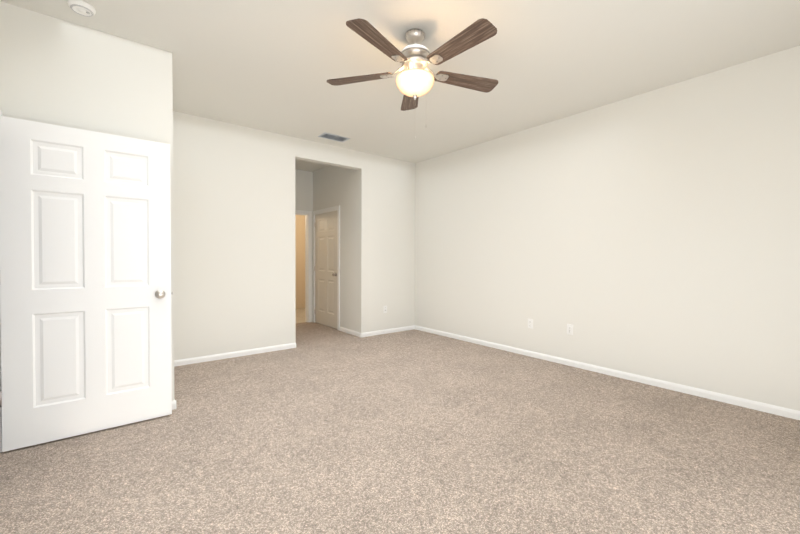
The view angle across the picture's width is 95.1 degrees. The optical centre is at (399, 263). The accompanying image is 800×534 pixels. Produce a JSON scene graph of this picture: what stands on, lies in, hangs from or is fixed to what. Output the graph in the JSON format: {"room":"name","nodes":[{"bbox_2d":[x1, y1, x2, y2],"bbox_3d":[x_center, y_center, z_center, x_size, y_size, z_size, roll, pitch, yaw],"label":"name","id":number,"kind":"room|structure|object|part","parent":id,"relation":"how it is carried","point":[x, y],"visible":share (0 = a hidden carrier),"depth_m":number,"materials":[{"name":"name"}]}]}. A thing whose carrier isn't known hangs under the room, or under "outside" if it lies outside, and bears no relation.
{"room":"empty bedroom","nodes":[
{"label":"empty bedroom","id":0,"kind":"room"},
{"bbox_2d":[0,1,173,400],"bbox_3d":[-2.624,-0.254,3.097,1.040,2.780,1.430,-1,1,-38],"label":"wall block","id":1,"kind":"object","parent":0,"point":[56,71],"visible":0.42,"depth_m":2.52,"materials":[{"name":"white paint"}]},
{"bbox_2d":[172,400,176,409],"bbox_3d":[-2.099,1.113,2.617,0.857,0.066,0.012,-1,1,-38],"label":"baseboard","id":2,"kind":"structure","parent":1,"relation":"attached to","point":[174,406],"depth_m":2.87,"materials":[{"name":"white wood"}]},
{"bbox_2d":[173,111,414,359],"bbox_3d":[-1.156,-0.280,5.096,3.744,2.780,0.120,-1,1,-38],"label":"wall","id":3,"kind":"structure","parent":0,"point":[234,229],"depth_m":4.53,"materials":[{"name":"white paint"}]},
{"bbox_2d":[174,343,295,366],"bbox_3d":[-1.986,1.086,4.379,1.534,0.066,0.012,-1,1,-38],"label":"baseboard","id":4,"kind":"structure","parent":3,"relation":"attached to","point":[187,361],"depth_m":4.36,"materials":[{"name":"white wood"}]},
{"bbox_2d":[361,325,414,336],"bbox_3d":[-0.162,1.070,5.825,1.060,0.066,0.012,-1,1,-38],"label":"baseboard","id":5,"kind":"structure","parent":3,"relation":"attached to","point":[385,331],"depth_m":5.79,"materials":[{"name":"white wood"}]},
{"bbox_2d":[295,215,304,307],"bbox_3d":[-3.230,-0.332,8.020,2.800,2.780,0.100,-1,1,-38],"label":"wall","id":6,"kind":"structure","parent":0,"point":[300,260],"depth_m":8.65,"materials":[{"name":"beige paint"}]},
{"bbox_2d":[296,308,304,322],"bbox_3d":[-2.657,1.121,7.314,2.800,0.100,1.960,-1,1,-38],"label":"floor","id":7,"kind":"structure","parent":0,"point":[300,315],"depth_m":7.56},
{"bbox_2d":[295,169,312,321],"bbox_3d":[-2.055,-0.305,6.514,1.030,2.780,0.120,-1,1,-38],"label":"wall","id":8,"kind":"structure","parent":0,"point":[303,190],"depth_m":6.68,"materials":[{"name":"white paint"}]},
{"bbox_2d":[295,210,311,321],"bbox_3d":[-2.064,0.059,6.514,0.986,2.053,0.152,-1,1,-38],"label":"trim","id":9,"kind":"structure","parent":8,"relation":"attached to","point":[308,266],"depth_m":6.75,"materials":[{"name":"white wood"}]},
{"bbox_2d":[313,165,356,330],"bbox_3d":[-1.123,-0.298,6.264,0.120,2.780,1.670,-1,1,-38],"label":"wall","id":10,"kind":"structure","parent":0,"point":[333,186],"depth_m":5.86,"materials":[{"name":"white paint"}]},
{"bbox_2d":[314,210,336,328],"bbox_3d":[-1.279,0.094,6.403,0.173,1.975,0.885,-1,1,-38],"label":"closet door","id":11,"kind":"structure","parent":10,"relation":"in","point":[325,270],"depth_m":6.39,"materials":[{"name":"beige wood"}]},
{"bbox_2d":[313,205,339,330],"bbox_3d":[-1.248,0.063,6.427,0.152,2.053,1.006,-1,1,-38],"label":"trim","id":12,"kind":"structure","parent":10,"relation":"attached to","point":[330,209],"depth_m":6.04,"materials":[{"name":"white wood"}]},
{"bbox_2d":[340,327,360,336],"bbox_3d":[-0.785,1.069,5.747,0.012,0.066,0.640,-1,1,-38],"label":"baseboard","id":13,"kind":"structure","parent":10,"relation":"attached to","point":[351,332],"depth_m":5.72,"materials":[{"name":"white wood"}]},
{"bbox_2d":[0,322,799,533],"bbox_3d":[-0.328,1.192,3.278,4.724,0.100,7.260,-1,1,-38],"label":"floor carpet","id":14,"kind":"object","parent":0,"point":[321,429],"visible":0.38,"depth_m":2.20,"materials":[{"name":"beige carpet"}]},
{"bbox_2d":[0,0,799,171],"bbox_3d":[-1.381,-1.698,3.641,6.284,0.100,9.220,-1,1,-38],"label":"ceiling","id":15,"kind":"structure","parent":0,"point":[273,66],"depth_m":2.85,"materials":[{"name":"white paint"}]},
{"bbox_2d":[68,0,95,16],"bbox_3d":[-2.012,-1.611,2.313,0.136,0.037,0.136,-1,1,-38],"label":"smoke detector","id":16,"kind":"object","parent":15,"relation":"attached to","point":[80,7],"visible":1,"depth_m":2.29,"materials":[{"name":"white plastic"}]},
{"bbox_2d":[318,132,349,141],"bbox_3d":[-0.865,-1.660,4.810,0.370,0.008,0.205,-1,1,-38],"label":"ceiling vent","id":17,"kind":"object","parent":15,"relation":"in","point":[334,137],"visible":1,"depth_m":4.80,"materials":[{"name":"white metal"}]},
{"bbox_2d":[327,18,497,137],"bbox_3d":[0.137,-1.247,2.556,1.295,0.757,1.236,-1,1,-38],"label":"ceiling fan","id":18,"kind":"object","parent":15,"relation":"hanging from","point":[417,77],"visible":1,"depth_m":2.50,"materials":[{"name":"brown wood"}]},
{"bbox_2d":[415,45,799,410],"bbox_3d":[2.019,-0.252,4.008,0.120,2.780,5.530,-1,1,-38],"label":"wall","id":19,"kind":"structure","parent":0,"point":[654,234],"depth_m":3.51,"materials":[{"name":"white paint"}]},
{"bbox_2d":[528,319,532,328],"bbox_3d":[1.589,0.730,4.458,0.009,0.115,0.070,-1,1,-38],"label":"electrical outlet","id":20,"kind":"object","parent":19,"relation":"attached to","point":[530,323],"visible":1,"depth_m":4.45,"materials":[{"name":"white plastic"}]},
{"bbox_2d":[567,324,572,334],"bbox_3d":[1.893,0.732,4.074,0.009,0.115,0.070,-1,1,-38],"label":"electrical outlet","id":21,"kind":"object","parent":19,"relation":"attached to","point":[569,329],"visible":1,"depth_m":4.07,"materials":[{"name":"white plastic"}]},
{"bbox_2d":[415,325,799,419],"bbox_3d":[1.925,1.105,4.035,0.012,0.066,5.410,-1,1,-38],"label":"baseboard","id":22,"kind":"structure","parent":19,"relation":"attached to","point":[763,407],"depth_m":3.51,"materials":[{"name":"white wood"}]},
{"bbox_3d":[-1.229,-0.210,0.598,0.120,2.780,4.220,-1,1,-38],"label":"wall","id":23,"kind":"structure","parent":0,"visible":0},
{"bbox_2d":[0,110,2,451],"bbox_3d":[-2.209,0.114,1.837,0.152,2.088,1.006,-1,1,-38],"label":"trim","id":24,"kind":"structure","parent":23,"relation":"attached to","point":[1,113],"depth_m":2.23,"materials":[{"name":"white wood"}]},
{"bbox_2d":[0,116,172,451],"bbox_3d":[-2.083,0.123,2.470,0.934,2.025,0.173,-1,1,-38],"label":"entry door","id":25,"kind":"structure","parent":23,"relation":"in","point":[86,293],"depth_m":2.43,"materials":[{"name":"white wood"}]},
{"bbox_3d":[-2.427,0.079,2.189,0.048,1.565,0.046,-1,1,-38],"label":"entry door hinges","id":26,"kind":"part","parent":25,"relation":"part of","materials":[{"name":"silver metal"}]}
]}

